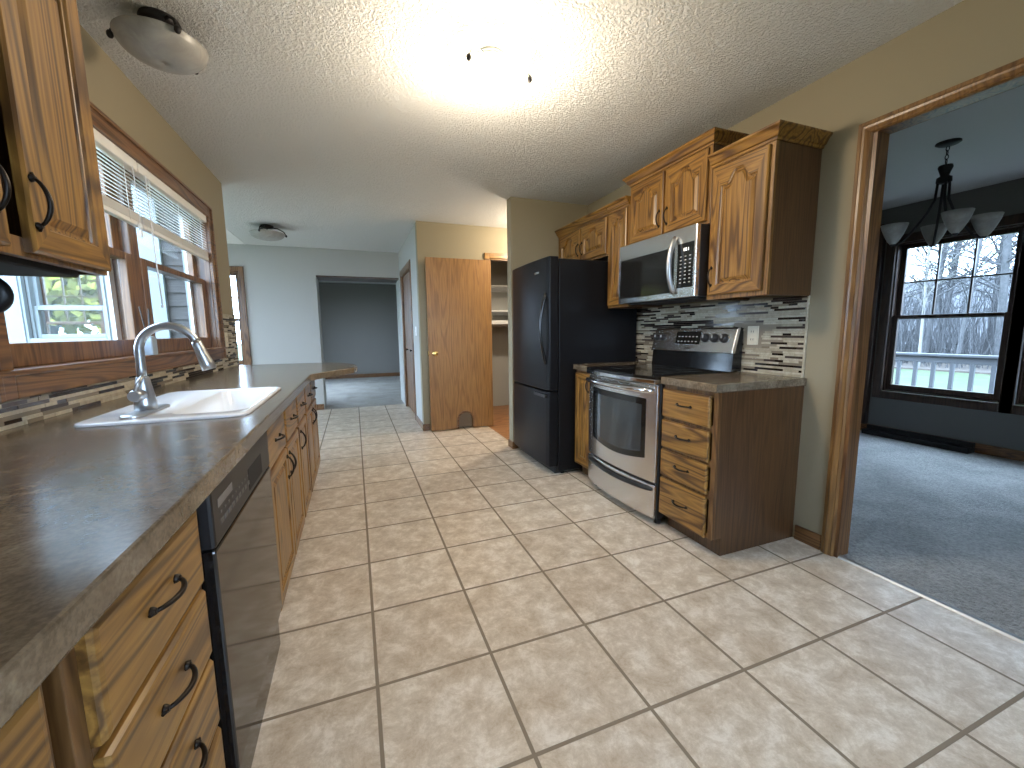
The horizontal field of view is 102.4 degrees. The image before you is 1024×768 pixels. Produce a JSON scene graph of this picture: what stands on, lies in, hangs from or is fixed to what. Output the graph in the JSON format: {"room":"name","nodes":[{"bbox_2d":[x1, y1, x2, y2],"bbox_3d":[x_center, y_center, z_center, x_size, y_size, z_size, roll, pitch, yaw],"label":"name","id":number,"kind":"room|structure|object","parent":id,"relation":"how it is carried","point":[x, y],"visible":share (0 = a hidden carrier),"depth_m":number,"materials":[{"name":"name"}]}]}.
{"room":"kitchen","nodes":[
{"label":"kitchen","id":0,"kind":"room"},
{"bbox_2d":[0,23,238,431],"bbox_3d":[-1.463,-0.132,0.883,0.160,2.464,5.900,-3,8,-21],"label":"wall","id":1,"kind":"structure","parent":0,"point":[110,89],"depth_m":2.11,"materials":[{"name":"brown paint"}]},
{"bbox_2d":[0,0,111,277],"bbox_3d":[-1.136,-0.654,0.698,0.396,0.839,0.835,-3,8,-21],"label":"upper cabinet","id":2,"kind":"object","parent":1,"relation":"attached to","point":[53,224],"visible":1,"depth_m":0.93,"materials":[{"name":"brown wood"}]},
{"bbox_2d":[0,278,13,312],"bbox_3d":[-1.234,-0.211,0.952,0.096,0.100,0.073,-3,8,-21],"label":"holder","id":3,"kind":"object","parent":2,"relation":"attached to","point":[6,292],"visible":1,"depth_m":0.98,"materials":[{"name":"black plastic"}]},
{"bbox_2d":[0,100,226,402],"bbox_3d":[-1.942,-0.634,2.111,0.184,1.135,2.265,-3,8,-21],"label":"window","id":4,"kind":"structure","parent":1,"relation":"in","point":[33,368],"depth_m":2.04,"materials":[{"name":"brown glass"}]},
{"bbox_2d":[93,128,143,236],"bbox_3d":[-1.711,-0.867,1.606,0.056,0.379,1.018,-3,8,-21],"label":"window blind","id":5,"kind":"object","parent":4,"relation":"attached to","point":[113,208],"visible":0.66,"depth_m":1.90,"materials":[{"name":"white plastic"}]},
{"bbox_2d":[139,307,157,354],"bbox_3d":[-1.818,-0.265,2.059,0.045,0.237,0.081,-3,8,-21],"label":"reed diffuser","id":6,"kind":"object","parent":4,"relation":"on","point":[150,348],"visible":0.64,"depth_m":2.04,"materials":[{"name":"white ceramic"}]},
{"bbox_2d":[144,336,157,354],"bbox_3d":[-1.815,-0.193,2.061,0.045,0.094,0.060,-3,8,-21],"label":"vase","id":7,"kind":"object","parent":6,"relation":"on","point":[150,348],"depth_m":2.04,"materials":[{"name":"white ceramic"}]},
{"bbox_2d":[129,162,208,307],"bbox_3d":[-2.078,-0.819,2.590,0.060,0.718,1.030,-3,8,-21],"label":"window blind","id":8,"kind":"object","parent":4,"relation":"attached to","point":[142,174],"visible":0.84,"depth_m":2.41,"materials":[{"name":"white plastic"}]},
{"bbox_2d":[224,332,228,346],"bbox_3d":[-2.317,-0.359,3.336,0.017,0.116,0.072,-3,8,-21],"label":"wall outlet","id":9,"kind":"object","parent":1,"relation":"attached to","point":[225,333],"visible":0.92,"depth_m":3.32,"materials":[{"name":"beige plastic"}]},
{"bbox_2d":[227,244,404,403],"bbox_3d":[-3.233,-0.840,6.509,3.280,2.464,0.502,-3,8,-21],"label":"wall","id":10,"kind":"structure","parent":0,"point":[280,291],"depth_m":6.17,"materials":[{"name":"grey paint"}]},
{"bbox_2d":[229,266,251,364],"bbox_3d":[-4.305,-0.931,5.873,0.944,1.474,0.152,-3,8,-21],"label":"window","id":11,"kind":"structure","parent":10,"relation":"in","point":[237,271],"depth_m":5.97,"materials":[{"name":"brown wood"}]},
{"bbox_2d":[316,404,323,409],"bbox_3d":[-3.390,0.383,6.323,0.920,0.090,0.014,-3,8,-21],"label":"baseboard","id":12,"kind":"structure","parent":10,"relation":"attached to","point":[319,406],"depth_m":6.46,"materials":[{"name":"brown wood"}]},
{"bbox_2d":[315,275,326,408],"bbox_3d":[-3.061,-0.657,6.598,0.016,2.075,0.510,-3,8,-21],"label":"trim","id":13,"kind":"structure","parent":10,"relation":"attached to","point":[316,279],"depth_m":6.48,"materials":[{"name":"grey paint"}]},
{"bbox_2d":[316,275,398,282],"bbox_3d":[-2.503,-1.704,6.693,1.230,0.025,0.480,-3,8,-21],"label":"trim","id":14,"kind":"structure","parent":10,"relation":"attached to","point":[319,277],"depth_m":6.61,"materials":[{"name":"grey paint"}]},
{"bbox_2d":[319,282,399,374],"bbox_3d":[-3.314,-1.441,11.171,4.580,2.464,0.100,-3,8,-21],"label":"wall","id":15,"kind":"structure","parent":0,"point":[359,322],"depth_m":10.85,"materials":[{"name":"grey paint"}]},
{"bbox_2d":[325,372,399,378],"bbox_3d":[-3.282,-0.262,11.270,4.380,0.100,0.014,-3,8,-21],"label":"baseboard","id":16,"kind":"structure","parent":15,"relation":"attached to","point":[395,373],"depth_m":11.01,"materials":[{"name":"wood"}]},
{"bbox_2d":[398,224,421,420],"bbox_3d":[-1.417,-0.781,5.904,0.120,2.464,1.928,-3,8,-21],"label":"wall","id":17,"kind":"structure","parent":0,"point":[407,251],"depth_m":5.28,"materials":[{"name":"grey paint"}]},
{"bbox_2d":[400,259,416,419],"bbox_3d":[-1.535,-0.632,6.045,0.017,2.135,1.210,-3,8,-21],"label":"door frame","id":18,"kind":"structure","parent":17,"relation":"attached to","point":[407,265],"depth_m":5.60,"materials":[{"name":"wood"}]},
{"bbox_2d":[403,271,414,413],"bbox_3d":[-1.506,-0.594,6.061,0.060,2.025,1.022,-3,8,-21],"label":"door","id":19,"kind":"structure","parent":17,"relation":"in","point":[406,286],"depth_m":6.15,"materials":[{"name":"brown wood"}]},
{"bbox_2d":[416,415,429,430],"bbox_3d":[-1.158,0.493,5.325,0.084,0.080,0.636,-3,8,-21],"label":"baseboard","id":20,"kind":"structure","parent":17,"relation":"attached to","point":[424,427],"depth_m":5.05,"materials":[{"name":"brown wood"}]},
{"bbox_2d":[415,221,506,429],"bbox_3d":[0.045,-0.728,5.370,2.470,2.464,0.117,-3,8,-21],"label":"wall","id":21,"kind":"structure","parent":0,"point":[432,239],"depth_m":4.92,"materials":[{"name":"brown paint"}]},
{"bbox_2d":[425,257,492,430],"bbox_3d":[-0.614,-0.464,4.972,0.798,2.033,0.168,-3,8,-21],"label":"door","id":22,"kind":"structure","parent":21,"relation":"in","point":[458,291],"depth_m":4.95,"materials":[{"name":"brown wood"}]},
{"bbox_2d":[484,253,506,261],"bbox_3d":[0.044,-0.570,5.377,0.843,2.150,0.139,-3,8,-21],"label":"door frame","id":23,"kind":"structure","parent":21,"relation":"attached to","point":[487,256],"depth_m":5.09,"materials":[{"name":"brown wood"}]},
{"bbox_2d":[491,261,508,405],"bbox_3d":[-0.339,-0.874,6.535,2.350,2.464,0.150,-3,8,-21],"label":"wall","id":24,"kind":"structure","parent":0,"point":[499,273],"depth_m":6.54,"materials":[{"name":"grey paint"}]},
{"bbox_2d":[491,285,507,291],"bbox_3d":[-0.242,-1.433,6.189,1.450,0.060,0.430,-3,8,-21],"label":"shelf","id":25,"kind":"object","parent":24,"relation":"attached to","point":[494,288],"visible":0.12,"depth_m":6.26,"materials":[{"name":"white wood"}]},
{"bbox_2d":[491,310,507,315],"bbox_3d":[-0.238,-1.076,6.235,1.450,0.060,0.430,-3,8,-21],"label":"shelf","id":26,"kind":"object","parent":24,"relation":"attached to","point":[494,312],"visible":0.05,"depth_m":6.34,"materials":[{"name":"white wood"}]},
{"bbox_2d":[492,320,507,326],"bbox_3d":[-0.206,-0.900,6.178,1.450,0.095,0.600,-3,8,-21],"label":"shelf","id":27,"kind":"object","parent":24,"relation":"attached to","point":[495,323],"visible":0.12,"depth_m":5.90,"materials":[{"name":"white wood"}]},
{"bbox_2d":[507,197,587,447],"bbox_3d":[0.431,-0.592,4.288,0.965,2.464,0.110,-3,8,-21],"label":"wall partition","id":28,"kind":"structure","parent":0,"point":[532,224],"depth_m":4.06,"materials":[{"name":"brown paint"}]},
{"bbox_2d":[508,439,517,448],"bbox_3d":[0.009,0.619,4.272,0.059,0.075,0.128,-3,8,-21],"label":"baseboard","id":29,"kind":"structure","parent":28,"relation":"attached to","point":[511,443],"depth_m":4.22,"materials":[{"name":"brown wood"}]},
{"bbox_2d":[76,0,1023,284],"bbox_3d":[-0.881,-1.848,4.128,10.050,0.104,14.800,-3,8,-21],"label":"ceiling","id":30,"kind":"structure","parent":0,"point":[327,124],"depth_m":2.28,"materials":[{"name":"white paint"}]},
{"bbox_2d":[106,7,208,74],"bbox_3d":[-1.433,-1.391,1.672,0.327,0.166,0.312,-3,8,-21],"label":"ceiling light","id":31,"kind":"object","parent":30,"relation":"attached to","point":[154,37],"visible":1,"depth_m":1.61,"materials":[{"name":"white glass"}]},
{"bbox_2d":[249,224,286,240],"bbox_3d":[-2.888,-1.788,4.867,0.391,0.166,0.390,-3,8,-21],"label":"ceiling light","id":32,"kind":"object","parent":30,"relation":"attached to","point":[261,233],"visible":1,"depth_m":4.79,"materials":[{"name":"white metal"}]},
{"bbox_2d":[454,46,531,104],"bbox_3d":[-0.097,-1.438,1.927,0.353,0.166,0.360,-3,8,-21],"label":"ceiling light","id":33,"kind":"object","parent":30,"relation":"attached to","point":[491,76],"visible":1,"depth_m":1.84,"materials":[{"name":"white glass"}]},
{"bbox_2d":[881,138,1004,246],"bbox_3d":[3.041,-1.342,2.892,0.499,0.672,0.515,-3,8,-15],"label":"chandelier","id":34,"kind":"object","parent":30,"relation":"hanging from","point":[955,220],"visible":1,"depth_m":2.85,"materials":[{"name":"black metal"}]},
{"bbox_2d":[251,376,1023,767],"bbox_3d":[-0.924,0.684,4.428,9.900,0.086,14.800,-3,8,-21],"label":"floor","id":35,"kind":"structure","parent":0,"point":[454,598],"depth_m":1.70,"materials":[{"name":"tile"}]},
{"bbox_2d":[0,684,55,767],"bbox_3d":[-0.662,0.762,0.071,0.682,0.882,0.715,-3,8,-21],"label":"base cabinet","id":36,"kind":"object","parent":35,"relation":"on","point":[25,739],"visible":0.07,"depth_m":0.41,"materials":[{"name":"brown wood"}]},
{"bbox_2d":[41,510,225,767],"bbox_3d":[-0.878,0.692,0.631,0.682,0.882,0.436,-3,8,-21],"label":"base cabinet","id":37,"kind":"object","parent":35,"relation":"on","point":[138,689],"visible":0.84,"depth_m":0.64,"materials":[{"name":"brown wood"}]},
{"bbox_2d":[196,431,281,767],"bbox_3d":[-1.070,0.630,1.146,0.634,0.868,0.644,-3,8,-21],"label":"dishwasher","id":38,"kind":"object","parent":35,"relation":"on","point":[241,584],"visible":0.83,"depth_m":1.10,"materials":[{"name":"black metal"}]},
{"bbox_2d":[267,399,304,610],"bbox_3d":[-1.352,0.537,1.865,0.682,0.882,0.890,-3,8,-21],"label":"base cabinet","id":39,"kind":"object","parent":35,"relation":"on","point":[282,435],"visible":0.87,"depth_m":1.87,"materials":[{"name":"brown wood"}]},
{"bbox_2d":[0,363,356,728],"bbox_3d":[-1.149,0.092,1.692,0.988,0.044,4.525,-3,8,-21],"label":"countertop","id":40,"kind":"structure","parent":39,"relation":"on","point":[84,511],"depth_m":0.69,"materials":[{"name":"brown laminate"}]},
{"bbox_2d":[119,322,216,418],"bbox_3d":[-1.173,-0.061,1.429,0.247,0.306,0.250,-3,8,-21],"label":"kitchen faucet","id":41,"kind":"object","parent":40,"relation":"on","point":[143,396],"visible":1,"depth_m":1.39,"materials":[{"name":"silver metal"}]},
{"bbox_2d":[73,387,280,427],"bbox_3d":[-1.238,0.166,1.659,0.464,0.200,0.770,-3,8,-21],"label":"sink","id":42,"kind":"object","parent":40,"relation":"in","point":[236,402],"visible":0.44,"depth_m":1.61,"materials":[{"name":"white ceramic"}]},
{"bbox_2d":[295,389,311,517],"bbox_3d":[-1.586,0.461,2.473,0.682,0.882,0.414,-3,8,-21],"label":"base cabinet","id":43,"kind":"object","parent":35,"relation":"on","point":[300,399],"visible":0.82,"depth_m":2.53,"materials":[{"name":"brown wood"}]},
{"bbox_2d":[304,380,320,491],"bbox_3d":[-1.800,0.392,3.030,0.682,0.882,0.778,-3,8,-21],"label":"base cabinet","id":44,"kind":"object","parent":35,"relation":"on","point":[311,414],"visible":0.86,"depth_m":3.06,"materials":[{"name":"brown wood"}]},
{"bbox_2d":[512,256,636,472],"bbox_3d":[0.514,-0.188,3.800,0.899,1.786,0.812,-3,8,-21],"label":"refrigerator","id":45,"kind":"object","parent":35,"relation":"on","point":[562,317],"visible":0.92,"depth_m":3.40,"materials":[{"name":"black metal"}]},
{"bbox_2d":[575,370,589,474],"bbox_3d":[0.844,0.316,3.401,0.670,0.882,0.258,-3,8,-21],"label":"base cabinet","id":46,"kind":"object","parent":35,"relation":"on","point":[582,387],"visible":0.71,"depth_m":3.30,"materials":[{"name":"brown wood"}]},
{"bbox_2d":[573,361,651,370],"bbox_3d":[0.848,-0.144,3.347,0.649,0.042,0.268,-3,8,-21],"label":"countertop","id":47,"kind":"structure","parent":46,"relation":"on","point":[583,367],"depth_m":3.30,"materials":[{"name":"brown laminate"}]},
{"bbox_2d":[586,327,743,523],"bbox_3d":[0.982,0.217,2.885,0.759,1.207,0.756,-3,8,-21],"label":"stove","id":48,"kind":"object","parent":35,"relation":"on","point":[626,401],"visible":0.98,"depth_m":2.70,"materials":[{"name":"silver metal"}]},
{"bbox_2d":[587,364,730,379],"bbox_3d":[0.980,-0.092,2.845,0.682,0.021,0.756,-3,8,-21],"label":"cooktop","id":49,"kind":"object","parent":48,"relation":"in","point":[637,371],"depth_m":2.74,"materials":[{"name":"black"}]},
{"bbox_2d":[659,385,803,555],"bbox_3d":[1.234,0.443,2.386,0.670,0.882,0.387,-3,8,-21],"label":"base cabinet","id":50,"kind":"object","parent":35,"relation":"on","point":[729,463],"visible":0.97,"depth_m":2.22,"materials":[{"name":"brown wood"}]},
{"bbox_2d":[661,372,806,392],"bbox_3d":[1.241,-0.017,2.326,0.649,0.042,0.401,-3,8,-21],"label":"countertop","id":51,"kind":"structure","parent":50,"relation":"on","point":[733,381],"depth_m":2.21,"materials":[{"name":"brown laminate"}]},
{"bbox_2d":[861,424,975,453],"bbox_3d":[4.178,0.558,4.284,0.124,0.094,0.875,-3,8,-21],"label":"baseboard heater","id":52,"kind":"object","parent":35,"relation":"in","point":[955,445],"visible":1,"depth_m":4.21,"materials":[{"name":"black metal"}]},
{"bbox_2d":[838,555,1023,643],"bbox_3d":[2.054,1.013,1.300,0.032,0.012,1.900,-3,8,-21],"label":"trim","id":53,"kind":"structure","parent":35,"relation":"on","point":[1004,632],"depth_m":1.79,"materials":[{"name":"silver metal"}]},
{"bbox_2d":[588,0,1023,536],"bbox_3d":[1.760,-0.301,1.928,0.089,2.464,5.280,-3,8,-21],"label":"wall","id":54,"kind":"structure","parent":0,"point":[970,39],"depth_m":2.11,"materials":[{"name":"brown paint"}]},
{"bbox_2d":[555,206,609,260],"bbox_3d":[0.758,-1.296,3.786,0.380,0.382,0.885,-3,8,-21],"label":"upper cabinet","id":55,"kind":"object","parent":54,"relation":"attached to","point":[587,237],"visible":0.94,"depth_m":3.61,"materials":[{"name":"brown wood"}]},
{"bbox_2d":[605,195,661,308],"bbox_3d":[0.969,-1.018,3.277,0.375,0.807,0.265,-3,8,-21],"label":"upper cabinet","id":56,"kind":"object","parent":54,"relation":"attached to","point":[619,209],"visible":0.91,"depth_m":3.23,"materials":[{"name":"brown wood"}]},
{"bbox_2d":[622,127,749,243],"bbox_3d":[1.147,-1.236,2.765,0.380,0.497,0.844,-3,8,-21],"label":"upper cabinet","id":57,"kind":"object","parent":54,"relation":"attached to","point":[673,192],"visible":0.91,"depth_m":2.60,"materials":[{"name":"brown wood"}]},
{"bbox_2d":[619,223,712,304],"bbox_3d":[1.101,-0.772,2.806,0.486,0.422,0.750,-3,8,-21],"label":"microwave","id":58,"kind":"object","parent":57,"relation":"attached to","point":[671,267],"visible":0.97,"depth_m":2.62,"materials":[{"name":"silver metal"}]},
{"bbox_2d":[679,254,690,283],"bbox_3d":[1.040,-0.690,2.474,0.001,0.160,0.088,-3,8,-21],"label":"keypad","id":59,"kind":"object","parent":58,"relation":"attached to","point":[684,259],"depth_m":2.47,"materials":[{"name":"grey plastic"}]},
{"bbox_2d":[747,326,758,344],"bbox_3d":[1.485,-0.299,2.534,0.017,0.116,0.072,-3,8,-21],"label":"wall outlet","id":60,"kind":"object","parent":54,"relation":"attached to","point":[753,331],"visible":1,"depth_m":2.53,"materials":[{"name":"beige plastic"}]},
{"bbox_2d":[707,119,832,300],"bbox_3d":[1.362,-0.881,2.251,0.380,0.804,0.430,-3,8,-21],"label":"upper cabinet","id":61,"kind":"object","parent":54,"relation":"attached to","point":[764,202],"visible":1,"depth_m":2.13,"materials":[{"name":"brown wood"}]},
{"bbox_2d":[801,295,809,377],"bbox_3d":[1.601,-0.256,2.242,0.011,0.447,0.010,-3,8,-21],"label":"trim","id":62,"kind":"structure","parent":54,"relation":"attached to","point":[808,297],"depth_m":2.24,"materials":[{"name":"beige stone"}]},
{"bbox_2d":[794,525,821,549],"bbox_3d":[1.646,0.852,2.293,0.014,0.085,0.140,-3,8,-21],"label":"baseboard","id":63,"kind":"structure","parent":54,"relation":"attached to","point":[801,534],"depth_m":2.28,"materials":[{"name":"brown wood"}]},
{"bbox_2d":[820,57,1023,557],"bbox_3d":[2.065,-0.048,1.171,0.125,2.148,2.016,-3,8,-21],"label":"door frame","id":64,"kind":"structure","parent":54,"relation":"attached to","point":[1003,74],"depth_m":1.99,"materials":[{"name":"brown wood"}]},
{"bbox_2d":[861,178,1023,450],"bbox_3d":[5.131,-0.342,1.963,0.210,2.464,6.150,-3,8,-21],"label":"wall","id":65,"kind":"structure","parent":0,"point":[1004,430],"depth_m":4.11,"materials":[{"name":"grey paint"}]},
{"bbox_2d":[860,423,1023,461],"bbox_3d":[3.722,0.922,1.498,3.010,0.094,6.000,-3,8,-21],"label":"baseboard","id":66,"kind":"structure","parent":65,"relation":"attached to","point":[1007,453],"depth_m":3.77,"materials":[{"name":"brown wood"}]},
{"bbox_2d":[871,213,1023,413],"bbox_3d":[4.332,-0.663,4.085,0.172,1.745,1.070,-3,8,-21],"label":"window","id":67,"kind":"structure","parent":65,"relation":"attached to","point":[1009,224],"depth_m":4.17,"materials":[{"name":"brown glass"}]},
{"bbox_2d":[999,239,1023,415],"bbox_3d":[4.684,-0.549,3.170,0.172,1.745,1.065,-3,8,-21],"label":"window","id":68,"kind":"structure","parent":65,"relation":"attached to","point":[1018,408],"depth_m":3.63,"materials":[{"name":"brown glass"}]},
{"bbox_3d":[-5.621,-0.673,5.417,1.970,2.464,0.142,-3,8,-21],"label":"wall","id":69,"kind":"structure","parent":0,"visible":0},
{"bbox_2d":[39,275,105,333],"bbox_3d":[-5.688,-0.938,5.340,0.764,1.294,0.152,-3,8,-21],"label":"window","id":70,"kind":"structure","parent":69,"relation":"in","point":[101,323],"depth_m":5.34,"materials":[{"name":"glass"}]},
{"bbox_3d":[-3.987,-0.230,3.017,3.043,2.764,0.120,-3,8,-21],"label":"wall","id":71,"kind":"structure","parent":0,"visible":0},
{"bbox_2d":[0,185,191,342],"bbox_3d":[-3.172,-0.274,3.290,1.323,2.764,0.185,-3,8,-21],"label":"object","id":72,"kind":"structure","parent":71,"relation":"in","point":[17,317],"depth_m":3.16,"materials":[{"name":"grey"}]},
{"bbox_2d":[23,201,189,337],"bbox_3d":[-3.967,-0.674,2.893,3.043,3.676,0.022,-3,8,-21],"label":"cladding","id":73,"kind":"object","parent":71,"relation":"attached to","point":[171,255],"visible":0.03,"depth_m":3.34,"materials":[{"name":"white plastic"}]},
{"label":"outside","id":74,"kind":"structure","parent":0,"visible":0},
{"bbox_3d":[5.439,0.681,4.501,2.000,0.100,11.000,-3,8,-21],"label":"floor","id":75,"kind":"structure","parent":74,"visible":0},
{"bbox_2d":[895,352,1021,404],"bbox_3d":[6.256,0.143,4.748,0.120,0.885,11.000,-3,8,-21],"label":"deck railing","id":76,"kind":"object","parent":75,"relation":"on","point":[934,358],"visible":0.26,"depth_m":5.55,"materials":[{"name":"grey wood"}]},
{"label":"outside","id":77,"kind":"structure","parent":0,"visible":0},
{"bbox_2d":[237,344,994,402],"bbox_3d":[5.037,-0.209,15.021,140.000,0.100,140.000,-3,8,-21],"label":"ground","id":78,"kind":"structure","parent":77,"point":[981,381],"depth_m":13.33,"materials":[{"name":"white snow"}]},
{"bbox_2d":[44,277,97,333],"bbox_3d":[-9.512,-1.610,8.711,3.209,4.573,4.547,1,8,11],"label":"leafy tree","id":79,"kind":"object","parent":78,"relation":"on","point":[71,285],"visible":0.06,"depth_m":8.53,"materials":[{"name":"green plant"}]},
{"bbox_2d":[45,275,101,333],"bbox_3d":[-8.804,-1.538,9.391,2.929,4.245,3.150,-3,8,-21],"label":"leafy tree","id":80,"kind":"object","parent":78,"relation":"on","point":[90,287],"visible":0.09,"depth_m":8.46,"materials":[{"name":"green plant"}]},
{"bbox_2d":[58,319,89,333],"bbox_3d":[-11.818,-2.019,10.483,3.370,4.984,4.679,-3,8,-21],"label":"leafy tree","id":81,"kind":"object","parent":78,"relation":"on","point":[73,332],"visible":0.02,"depth_m":10.30,"materials":[{"name":"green plant"}]},
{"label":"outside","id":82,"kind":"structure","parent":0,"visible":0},
{"bbox_2d":[897,269,1011,348],"bbox_3d":[41.435,-5.889,28.307,18.000,7.156,100.000,-3,8,-21],"label":"hill","id":83,"kind":"structure","parent":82,"point":[968,282],"depth_m":35.60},
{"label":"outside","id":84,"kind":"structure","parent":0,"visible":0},
{"bbox_2d":[894,349,991,374],"bbox_3d":[42.406,-2.500,29.104,58.000,0.070,120.000,-3,8,-21],"label":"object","id":85,"kind":"structure","parent":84,"point":[965,369],"depth_m":16.50,"materials":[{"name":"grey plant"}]},
{"bbox_2d":[905,256,937,289],"bbox_3d":[17.220,-7.664,18.185,8.197,13.589,7.686,2,8,20],"label":"bare tree","id":86,"kind":"object","parent":85,"relation":"on","point":[935,256],"visible":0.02,"depth_m":18.65,"materials":[{"name":"grey plant"}]},
{"bbox_2d":[904,249,967,297],"bbox_3d":[19.464,-8.734,21.767,7.279,14.748,7.839,2,8,18],"label":"bare tree","id":87,"kind":"object","parent":85,"relation":"on","point":[910,249],"visible":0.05,"depth_m":21.18,"materials":[{"name":"grey plant"}]},
{"bbox_2d":[905,245,968,366],"bbox_3d":[16.960,-5.814,16.344,4.285,10.389,5.711,2,8,21],"label":"bare tree","id":88,"kind":"object","parent":85,"relation":"on","point":[924,300],"visible":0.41,"depth_m":16.51,"materials":[{"name":"grey plant"}]},
{"bbox_2d":[909,241,988,352],"bbox_3d":[21.639,-9.033,19.408,9.625,15.899,6.460,-7,10,-42],"label":"bare tree","id":89,"kind":"object","parent":85,"relation":"on","point":[950,294],"visible":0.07,"depth_m":20.36,"materials":[{"name":"grey plant"}]},
{"bbox_2d":[907,241,997,342],"bbox_3d":[25.967,-10.278,24.205,9.952,17.054,6.549,5,9,37],"label":"bare tree","id":90,"kind":"object","parent":85,"relation":"on","point":[968,241],"visible":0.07,"depth_m":24.97,"materials":[{"name":"grey plant"}]},
{"bbox_2d":[896,235,1023,369],"bbox_3d":[24.497,-9.180,19.320,19.724,16.158,31.808,-3,8,-21],"label":"outdoor view","id":91,"kind":"object","parent":85,"relation":"on","point":[911,337],"visible":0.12,"depth_m":19.09,"materials":[{"name":"grey plant"}]},
{"bbox_2d":[907,233,1013,363],"bbox_3d":[18.194,-8.402,16.689,9.003,15.421,6.569,2,8,16],"label":"bare tree","id":92,"kind":"object","parent":85,"relation":"on","point":[943,255],"visible":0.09,"depth_m":17.77,"materials":[{"name":"grey plant"}]},
{"bbox_2d":[907,240,1014,320],"bbox_3d":[29.273,-12.615,27.548,8.553,20.766,8.910,-5,9,-33],"label":"bare tree","id":93,"kind":"object","parent":85,"relation":"on","point":[971,240],"visible":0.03,"depth_m":28.16,"materials":[{"name":"grey plant"}]},
{"bbox_2d":[908,235,1016,367],"bbox_3d":[18.357,-7.023,15.637,6.833,12.943,6.404,2,8,16],"label":"bare tree","id":94,"kind":"object","parent":85,"relation":"on","point":[980,246],"visible":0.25,"depth_m":15.92,"materials":[{"name":"grey plant"}]},
{"bbox_2d":[908,236,1017,294],"bbox_3d":[23.858,-8.857,18.579,8.610,15.718,9.113,-6,9,-38],"label":"bare tree","id":95,"kind":"object","parent":85,"relation":"on","point":[959,273],"visible":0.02,"depth_m":19.34,"materials":[{"name":"grey plant"}]},
{"bbox_2d":[913,233,1017,355],"bbox_3d":[18.047,-9.418,15.174,8.694,17.828,8.448,3,8,25],"label":"bare tree","id":96,"kind":"object","parent":85,"relation":"on","point":[1007,257],"visible":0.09,"depth_m":15.80,"materials":[{"name":"grey plant"}]},
{"bbox_2d":[930,233,1016,343],"bbox_3d":[29.800,-10.258,24.467,8.978,16.854,8.394,3,8,24],"label":"bare tree","id":97,"kind":"object","parent":85,"relation":"on","point":[1014,233],"visible":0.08,"depth_m":25.45,"materials":[{"name":"grey plant"}]},
{"bbox_2d":[952,237,1014,254],"bbox_3d":[21.037,-7.393,13.920,7.708,14.072,6.933,1,8,11],"label":"bare tree","id":98,"kind":"object","parent":85,"relation":"on","point":[990,237],"visible":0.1,"depth_m":16.71,"materials":[{"name":"grey plant"}]},
{"bbox_2d":[988,236,1011,353],"bbox_3d":[27.670,-11.023,23.245,9.611,18.739,8.190,1,7,9],"label":"bare tree","id":99,"kind":"object","parent":85,"relation":"on","point":[999,271],"visible":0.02,"depth_m":23.91,"materials":[{"name":"grey plant"}]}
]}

